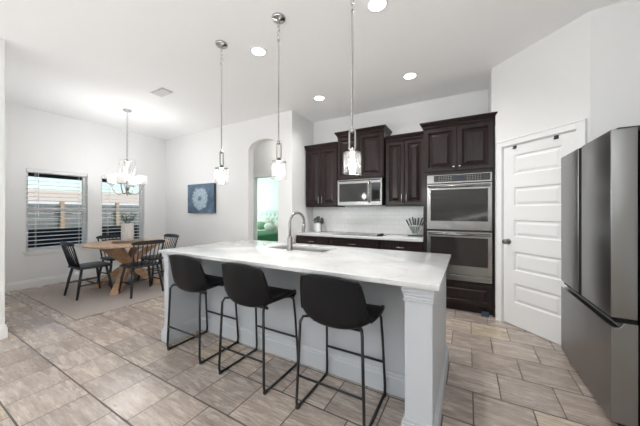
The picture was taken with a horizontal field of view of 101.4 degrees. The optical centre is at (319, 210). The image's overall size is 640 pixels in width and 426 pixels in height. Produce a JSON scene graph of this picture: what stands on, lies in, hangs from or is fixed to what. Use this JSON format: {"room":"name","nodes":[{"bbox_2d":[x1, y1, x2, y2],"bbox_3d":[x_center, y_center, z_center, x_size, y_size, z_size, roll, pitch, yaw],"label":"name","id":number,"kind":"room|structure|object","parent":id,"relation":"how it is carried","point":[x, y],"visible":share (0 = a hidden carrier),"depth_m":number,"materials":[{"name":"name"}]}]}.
{"room":"kitchen","nodes":[
{"label":"kitchen","id":0,"kind":"room"},
{"bbox_2d":[0,38,4,324],"bbox_3d":[-4.272,-0.225,3.187,2.325,3.050,0.148,0,0,29],"label":"wall partition","id":1,"kind":"structure","parent":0,"point":[2,41],"depth_m":2.67,"materials":[{"name":"white paint"}]},
{"bbox_2d":[0,324,4,339],"bbox_3d":[-3.253,1.230,2.612,0.016,0.140,0.148,0,0,29],"label":"baseboard","id":2,"kind":"structure","parent":1,"relation":"attached to","point":[2,327],"depth_m":2.66,"materials":[{"name":"white paint"}]},
{"bbox_2d":[5,324,7,337],"bbox_3d":[-4.225,1.230,3.255,2.341,0.140,0.016,0,0,29],"label":"baseboard","id":3,"kind":"structure","parent":1,"relation":"attached to","point":[6,327],"depth_m":2.68,"materials":[{"name":"white paint"}]},
{"bbox_2d":[28,172,137,184],"bbox_3d":[-6.670,-1.235,5.404,3.670,0.630,6.850,0,0,29],"label":"ceiling","id":4,"kind":"structure","parent":0,"point":[33,174],"depth_m":7.33,"materials":[{"name":"grey"}]},
{"bbox_2d":[5,102,164,282],"bbox_3d":[-6.019,-0.225,2.631,0.170,3.050,9.060,0,0,29],"label":"wall","id":5,"kind":"structure","parent":0,"point":[34,138],"depth_m":4.87,"materials":[{"name":"white paint"}]},
{"bbox_2d":[23,172,88,255],"bbox_3d":[-4.780,0.015,4.779,0.175,1.470,0.880,0,0,29],"label":"window","id":6,"kind":"structure","parent":5,"relation":"in","point":[83,209],"depth_m":4.76,"materials":[{"name":"white paint"}]},
{"bbox_2d":[26,168,86,250],"bbox_3d":[-4.754,-0.020,4.764,0.076,1.396,0.804,0,0,29],"label":"window blind","id":7,"kind":"object","parent":6,"relation":"attached to","point":[38,171],"visible":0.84,"depth_m":4.72,"materials":[{"name":"white plastic"}]},
{"bbox_2d":[5,259,163,291],"bbox_3d":[-4.510,1.230,5.113,0.016,0.140,2.972,0,0,29],"label":"baseboard","id":8,"kind":"structure","parent":5,"relation":"attached to","point":[13,286],"depth_m":4.63,"materials":[{"name":"white paint"}]},
{"bbox_2d":[102,185,141,238],"bbox_3d":[-4.271,0.015,5.680,0.175,1.470,0.870,0,0,29],"label":"window","id":9,"kind":"structure","parent":5,"relation":"in","point":[139,209],"depth_m":6.01,"materials":[{"name":"white paint"}]},
{"bbox_2d":[102,176,143,239],"bbox_3d":[-4.245,-0.020,5.665,0.076,1.396,0.794,0,0,29],"label":"window blind","id":10,"kind":"object","parent":9,"relation":"attached to","point":[103,177],"visible":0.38,"depth_m":5.56,"materials":[{"name":"white plastic"}]},
{"bbox_2d":[165,110,296,248],"bbox_3d":[-2.102,-0.225,5.540,3.790,3.050,0.140,0,0,29],"label":"wall","id":11,"kind":"structure","parent":0,"point":[190,159],"depth_m":5.34,"materials":[{"name":"white paint"}]},
{"bbox_2d":[188,183,215,212],"bbox_3d":[-2.574,-0.271,5.691,0.870,0.630,0.062,0,0,29],"label":"picture","id":12,"kind":"object","parent":11,"relation":"attached to","point":[201,197],"visible":1,"depth_m":5.63,"materials":[{"name":"paint"}]},
{"bbox_2d":[253,140,277,239],"bbox_3d":[-1.527,-0.225,6.559,3.790,3.050,0.120,0,0,29],"label":"wall","id":13,"kind":"structure","parent":0,"point":[264,153],"depth_m":6.44,"materials":[{"name":"white paint"}]},
{"bbox_2d":[253,172,276,239],"bbox_3d":[-1.243,0.193,6.319,1.110,2.215,0.018,0,0,29],"label":"trim","id":14,"kind":"structure","parent":13,"relation":"attached to","point":[274,173],"depth_m":6.51,"materials":[{"name":"white paint"}]},
{"bbox_2d":[258,177,277,209],"bbox_3d":[-1.042,-0.225,9.288,4.550,3.050,0.150,0,0,29],"label":"wall","id":15,"kind":"structure","parent":0,"point":[267,187],"depth_m":9.69,"materials":[{"name":"white paint"}]},
{"bbox_2d":[297,113,313,232],"bbox_3d":[-0.297,-0.225,5.026,0.140,3.050,0.740,0,0,29],"label":"wall","id":16,"kind":"structure","parent":0,"point":[305,127],"depth_m":4.84,"materials":[{"name":"white paint"}]},
{"bbox_2d":[0,265,618,425],"bbox_3d":[-2.135,1.360,1.120,8.420,0.120,10.250,0,0,29],"label":"floor","id":17,"kind":"structure","parent":0,"point":[113,367],"depth_m":2.00,"materials":[{"name":"tile"}]},
{"bbox_2d":[19,267,163,319],"bbox_3d":[-3.332,1.295,4.604,2.230,0.010,2.180,0,0,29],"label":"area rug","id":18,"kind":"object","parent":17,"relation":"on","point":[93,301],"visible":0.49,"depth_m":3.95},
{"bbox_2d":[60,241,112,300],"bbox_3d":[-3.598,0.869,4.041,0.476,0.843,0.542,0,0,29],"label":"dining chair","id":19,"kind":"object","parent":18,"relation":"on","point":[71,261],"visible":0.99,"depth_m":3.95,"materials":[{"name":"black paint"}]},
{"bbox_2d":[96,234,137,285],"bbox_3d":[-3.721,0.869,4.812,0.542,0.843,0.476,0,0,29],"label":"dining chair","id":20,"kind":"object","parent":18,"relation":"on","point":[106,258],"visible":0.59,"depth_m":4.72,"materials":[{"name":"black paint"}]},
{"bbox_2d":[81,238,168,294],"bbox_3d":[-3.317,0.913,4.538,1.214,0.750,1.214,0,0,29],"label":"dining table","id":21,"kind":"object","parent":18,"relation":"on","point":[117,251],"visible":0.66,"depth_m":4.39,"materials":[{"name":"brown wood"}]},
{"bbox_2d":[112,239,144,242],"bbox_3d":[-3.317,0.524,4.538,0.464,0.024,0.464,0,0,29],"label":"serving tray","id":22,"kind":"object","parent":21,"relation":"on","point":[134,240],"visible":0.76,"depth_m":4.40,"materials":[{"name":"brown wood"}]},
{"bbox_2d":[119,212,136,240],"bbox_3d":[-3.325,0.268,4.527,0.256,0.487,0.309,0,0,-21],"label":"potted plant","id":23,"kind":"object","parent":22,"relation":"on","point":[127,229],"visible":1,"depth_m":4.49,"materials":[{"name":"green plant"}]},
{"bbox_2d":[118,240,164,298],"bbox_3d":[-2.807,0.869,4.138,0.542,0.843,0.476,0,0,33],"label":"dining chair","id":24,"kind":"object","parent":18,"relation":"on","point":[133,265],"visible":0.99,"depth_m":4.08,"materials":[{"name":"black paint"}]},
{"bbox_2d":[138,234,178,284],"bbox_3d":[-2.990,0.869,4.872,0.476,0.843,0.542,0,0,29],"label":"dining chair","id":25,"kind":"object","parent":18,"relation":"on","point":[165,235],"visible":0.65,"depth_m":4.95,"materials":[{"name":"black paint"}]},
{"bbox_2d":[166,254,238,364],"bbox_3d":[-1.123,0.843,2.497,0.513,0.919,0.480,0,0,29],"label":"counter stool","id":26,"kind":"object","parent":17,"relation":"on","point":[188,274],"visible":0.92,"depth_m":2.30,"materials":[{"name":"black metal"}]},
{"bbox_2d":[218,262,297,394],"bbox_3d":[-0.503,0.843,2.135,0.513,0.919,0.480,0,0,29],"label":"counter stool","id":27,"kind":"object","parent":17,"relation":"on","point":[246,285],"visible":1,"depth_m":1.94,"materials":[{"name":"black metal"}]},
{"bbox_2d":[161,253,447,425],"bbox_3d":[-0.226,0.858,2.457,2.516,0.884,1.063,0,0,29],"label":"kitchen island","id":28,"kind":"object","parent":17,"relation":"on","point":[414,320],"visible":0.53,"depth_m":2.01,"materials":[{"name":"grey paint"}]},
{"bbox_2d":[159,239,450,291],"bbox_3d":[-0.215,0.400,2.460,2.537,0.030,1.128,0,0,29],"label":"island countertop","id":29,"kind":"structure","parent":28,"relation":"on","point":[418,270],"depth_m":2.08,"materials":[{"name":"stone"}]},
{"bbox_2d":[287,212,304,250],"bbox_3d":[-0.234,0.195,2.621,0.100,0.379,0.220,0,0,29],"label":"faucet","id":30,"kind":"object","parent":29,"relation":"on","point":[290,243],"visible":1,"depth_m":2.55,"materials":[{"name":"silver metal"}]},
{"bbox_2d":[277,247,330,252],"bbox_3d":[-0.190,0.509,2.743,0.704,0.187,0.344,0,0,29],"label":"sink","id":31,"kind":"object","parent":29,"relation":"in","point":[293,248],"visible":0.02,"depth_m":2.92,"materials":[{"name":"silver metal"}]},
{"bbox_2d":[296,235,328,244],"bbox_3d":[-0.004,0.863,4.726,0.655,0.874,0.648,0,0,29],"label":"base cabinet","id":32,"kind":"object","parent":17,"relation":"on","point":[317,240],"visible":0.16,"depth_m":4.46,"materials":[{"name":"brown wood"}]},
{"bbox_2d":[295,273,386,425],"bbox_3d":[0.145,0.843,1.769,0.513,0.919,0.480,0,0,29],"label":"counter stool","id":33,"kind":"object","parent":17,"relation":"on","point":[336,302],"visible":1,"depth_m":1.57,"materials":[{"name":"black leather"}]},
{"bbox_2d":[329,237,379,248],"bbox_3d":[0.653,0.863,4.355,0.846,0.874,0.648,0,0,29],"label":"base cabinet","id":34,"kind":"object","parent":17,"relation":"on","point":[333,241],"visible":0.2,"depth_m":4.09,"materials":[{"name":"brown wood"}]},
{"bbox_2d":[296,231,422,241],"bbox_3d":[0.635,0.405,4.372,2.121,0.040,0.637,0,0,29],"label":"countertop","id":35,"kind":"structure","parent":34,"relation":"on","point":[395,237],"depth_m":4.09,"materials":[{"name":"stone"}]},
{"bbox_2d":[313,216,323,231],"bbox_3d":[-0.028,0.240,4.878,0.217,0.289,0.175,0,0,2],"label":"flower vase","id":36,"kind":"object","parent":35,"relation":"on","point":[317,219],"visible":1,"depth_m":4.84,"materials":[{"name":"white ceramic"}]},
{"bbox_2d":[335,232,388,236],"bbox_3d":[0.676,0.370,4.327,0.830,0.030,0.470,0,0,29],"label":"cooktop","id":37,"kind":"object","parent":35,"relation":"in","point":[341,233],"visible":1,"depth_m":4.21,"materials":[{"name":"black glass"}]},
{"bbox_2d":[380,240,422,251],"bbox_3d":[1.289,0.863,3.995,0.607,0.874,0.648,0,0,29],"label":"base cabinet","id":38,"kind":"object","parent":17,"relation":"on","point":[384,244],"visible":0.27,"depth_m":3.73,"materials":[{"name":"brown wood"}]},
{"bbox_2d":[420,111,497,316],"bbox_3d":[1.915,0.053,3.644,0.900,2.494,0.669,0,0,29],"label":"tall cabinet","id":39,"kind":"object","parent":17,"relation":"on","point":[466,144],"visible":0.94,"depth_m":3.35,"materials":[{"name":"brown wood"}]},
{"bbox_2d":[427,172,491,283],"bbox_3d":[1.901,0.210,3.595,0.742,1.380,0.629,0,0,29],"label":"double oven","id":40,"kind":"object","parent":39,"relation":"in","point":[459,206],"visible":0.91,"depth_m":3.34,"materials":[{"name":"silver metal"}]},
{"bbox_2d":[481,311,488,316],"bbox_3d":[2.033,1.270,3.223,0.080,0.060,0.012,0,0,29],"label":"guard","id":41,"kind":"object","parent":17,"relation":"on","point":[484,314],"visible":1,"depth_m":3.22,"materials":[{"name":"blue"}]},
{"bbox_2d":[561,125,639,425],"bbox_3d":[2.312,0.403,1.761,0.825,1.795,0.951,0,0,29],"label":"refrigerator","id":42,"kind":"object","parent":17,"relation":"on","point":[600,179],"visible":1,"depth_m":1.60,"materials":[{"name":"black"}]},
{"bbox_2d":[0,0,628,138],"bbox_3d":[-2.135,-1.810,1.120,8.420,0.120,10.250,0,0,29],"label":"ceiling","id":43,"kind":"structure","parent":0,"point":[93,61],"depth_m":2.89,"materials":[{"name":"white paint"}]},
{"bbox_2d":[107,109,146,195],"bbox_3d":[-3.339,-1.006,4.539,0.468,1.488,0.468,0,0,29],"label":"chandelier","id":44,"kind":"object","parent":43,"relation":"hanging from","point":[120,178],"visible":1,"depth_m":4.53,"materials":[{"name":"white glass"}]},
{"bbox_2d":[150,87,173,96],"bbox_3d":[-2.326,-1.741,3.852,0.320,0.017,0.180,0,0,29],"label":"ceiling vent","id":45,"kind":"object","parent":43,"relation":"in","point":[161,92],"visible":1,"depth_m":3.83,"materials":[{"name":"white metal"}]},
{"bbox_2d":[215,40,227,180],"bbox_3d":[-1.030,-1.018,2.741,0.140,1.464,0.140,0,0,29],"label":"pendant lamp","id":46,"kind":"object","parent":43,"relation":"hanging from","point":[221,44],"visible":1,"depth_m":2.73,"materials":[{"name":"silver metal"}]},
{"bbox_2d":[250,46,266,56],"bbox_3d":[-0.674,-1.747,2.873,0.190,0.004,0.190,0,0,29],"label":"recessed light","id":47,"kind":"object","parent":43,"relation":"in","point":[258,51],"visible":1,"depth_m":2.87,"materials":[{"name":"white plastic"}]},
{"bbox_2d":[271,12,285,175],"bbox_3d":[-0.374,-1.018,2.371,0.140,1.464,0.140,0,0,29],"label":"pendant lamp","id":48,"kind":"object","parent":43,"relation":"hanging from","point":[278,18],"visible":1,"depth_m":2.36,"materials":[{"name":"silver metal"}]},
{"bbox_2d":[313,95,324,100],"bbox_3d":[-0.010,-1.747,4.060,0.190,0.004,0.190,0,0,29],"label":"recessed light","id":49,"kind":"object","parent":43,"relation":"in","point":[319,97],"visible":1,"depth_m":4.07,"materials":[{"name":"white plastic"}]},
{"bbox_2d":[343,0,360,169],"bbox_3d":[0.249,-1.018,2.019,0.140,1.464,0.140,0,0,29],"label":"pendant lamp","id":50,"kind":"object","parent":43,"relation":"hanging from","point":[352,153],"visible":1,"depth_m":2.01,"materials":[{"name":"white metal"}]},
{"bbox_2d":[366,0,388,12],"bbox_3d":[0.484,-1.747,2.219,0.190,0.004,0.190,0,0,29],"label":"recessed light","id":51,"kind":"object","parent":43,"relation":"in","point":[373,6],"visible":1,"depth_m":2.23,"materials":[{"name":"white paint"}]},
{"bbox_2d":[402,72,417,79],"bbox_3d":[1.166,-1.747,3.396,0.190,0.004,0.190,0,0,29],"label":"recessed light","id":52,"kind":"object","parent":43,"relation":"in","point":[411,75],"visible":1,"depth_m":3.39,"materials":[{"name":"white plastic"}]},
{"bbox_2d":[313,89,487,234],"bbox_3d":[1.247,-0.225,4.486,3.080,3.050,0.162,0,0,29],"label":"wall","id":53,"kind":"structure","parent":0,"point":[403,119],"depth_m":4.43,"materials":[{"name":"white paint"}]},
{"bbox_2d":[304,141,344,206],"bbox_3d":[0.089,-0.635,4.842,0.657,1.127,0.379,0,0,29],"label":"upper cabinet","id":54,"kind":"object","parent":53,"relation":"attached to","point":[321,159],"visible":0.94,"depth_m":4.69,"materials":[{"name":"brown wood"}]},
{"bbox_2d":[334,124,391,179],"bbox_3d":[0.731,-0.932,4.450,0.885,0.813,0.429,0,0,29],"label":"upper cabinet","id":55,"kind":"object","parent":53,"relation":"attached to","point":[370,141],"visible":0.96,"depth_m":4.25,"materials":[{"name":"brown wood"}]},
{"bbox_2d":[338,178,385,205],"bbox_3d":[0.719,-0.307,4.436,0.768,0.430,0.439,0,0,29],"label":"microwave","id":56,"kind":"object","parent":55,"relation":"attached to","point":[371,191],"visible":1,"depth_m":4.27,"materials":[{"name":"silver metal"}]},
{"bbox_2d":[385,131,422,206],"bbox_3d":[1.359,-0.621,4.124,0.586,1.097,0.379,0,0,29],"label":"upper cabinet","id":57,"kind":"object","parent":53,"relation":"attached to","point":[404,152],"visible":0.85,"depth_m":4.00,"materials":[{"name":"brown wood"}]},
{"bbox_2d":[488,74,490,112],"bbox_3d":[2.290,-1.475,3.467,0.078,0.550,0.610,0,0,29],"label":"wall","id":58,"kind":"structure","parent":0,"point":[489,86],"depth_m":3.50,"materials":[{"name":"white paint"}]},
{"bbox_2d":[491,67,494,111],"bbox_3d":[2.167,-1.475,3.209,0.110,0.550,0.055,0,0,-16],"label":"wall","id":59,"kind":"structure","parent":0,"point":[493,68],"depth_m":3.19,"materials":[{"name":"white paint"}]},
{"bbox_2d":[495,11,589,321],"bbox_3d":[2.296,-0.225,2.744,0.110,3.050,0.910,0,0,-16],"label":"wall","id":60,"kind":"structure","parent":0,"point":[546,84],"depth_m":2.64,"materials":[{"name":"white paint"}]},
{"bbox_2d":[502,131,575,344],"bbox_3d":[2.230,0.277,2.726,0.107,2.022,0.704,0,0,-16],"label":"door","id":61,"kind":"structure","parent":60,"relation":"in","point":[531,241],"depth_m":2.74,"materials":[{"name":"white paint"}]},
{"bbox_2d":[496,119,586,321],"bbox_3d":[2.283,0.242,2.740,0.136,2.115,0.864,0,0,-16],"label":"trim","id":62,"kind":"structure","parent":60,"relation":"attached to","point":[580,126],"depth_m":3.07,"materials":[{"name":"white paint"}]},
{"bbox_2d":[590,0,639,140],"bbox_3d":[2.772,-0.225,2.131,0.868,3.050,0.122,0,0,29],"label":"wall","id":63,"kind":"structure","parent":0,"point":[614,29],"depth_m":2.22,"materials":[{"name":"white paint"}]},
{"bbox_3d":[-1.644,1.360,8.222,4.550,0.120,2.600,0,0,29],"label":"floor","id":64,"kind":"structure","parent":0,"visible":0},
{"bbox_2d":[258,210,277,241],"bbox_3d":[-1.938,0.640,8.428,1.835,1.320,2.110,0,0,29],"label":"bed","id":65,"kind":"object","parent":64,"relation":"on","point":[272,215],"visible":0.28,"depth_m":9.27,"materials":[{"name":"green fabric"}]},
{"bbox_2d":[258,221,264,229],"bbox_3d":[-2.090,0.510,9.151,0.520,0.300,0.170,0,0,29],"label":"pillow","id":66,"kind":"object","parent":65,"relation":"on","point":[261,224],"visible":0.66,"depth_m":9.06,"materials":[{"name":"green fabric"}]},
{"bbox_2d":[259,218,271,229],"bbox_3d":[-1.974,0.460,9.315,0.680,0.400,0.170,0,0,29],"label":"pillow","id":67,"kind":"object","parent":65,"relation":"on","point":[264,220],"visible":0.45,"depth_m":9.22,"materials":[{"name":"white fabric"}]},
{"bbox_2d":[258,230,277,241],"bbox_3d":[-2.107,0.875,8.185,1.760,0.410,1.520,0,0,29],"label":"bedspread","id":68,"kind":"object","parent":65,"relation":"on","point":[262,235],"depth_m":7.67,"materials":[{"name":"green fabric"}]},
{"bbox_2d":[264,223,274,229],"bbox_3d":[-1.710,0.530,8.867,0.480,0.260,0.170,0,0,29],"label":"pillow","id":69,"kind":"object","parent":65,"relation":"on","point":[268,226],"visible":1,"depth_m":8.79,"materials":[{"name":"white fabric"}]},
{"label":"outside","id":70,"kind":"structure","parent":0,"visible":0},
{"bbox_3d":[-15.870,1.475,19.301,33.380,0.150,42.000,0,0,29],"label":"ground","id":71,"kind":"structure","parent":70,"visible":0},
{"bbox_2d":[28,189,138,223],"bbox_3d":[-31.214,-0.525,33.136,7.050,3.850,22.200,0,0,29],"label":"house","id":72,"kind":"structure","parent":71,"relation":"on","point":[44,198],"depth_m":31.39,"materials":[{"name":"white paint"}]},
{"bbox_2d":[28,202,138,229],"bbox_3d":[-8.991,0.520,10.821,0.140,1.760,14.000,0,0,29],"label":"fence","id":73,"kind":"object","parent":71,"relation":"on","point":[61,204],"visible":0.05,"depth_m":9.89,"materials":[{"name":"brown wood"}]},
{"bbox_3d":[-6.307,1.360,6.147,3.770,0.080,8.500,0,0,29],"label":"trim","id":74,"kind":"structure","parent":71,"relation":"on","visible":0},
{"bbox_2d":[28,225,138,247],"bbox_3d":[-6.116,0.870,7.015,0.950,0.900,2.760,0,0,29],"label":"sofa","id":75,"kind":"object","parent":74,"relation":"on","point":[104,229],"visible":0.04,"depth_m":6.11,"materials":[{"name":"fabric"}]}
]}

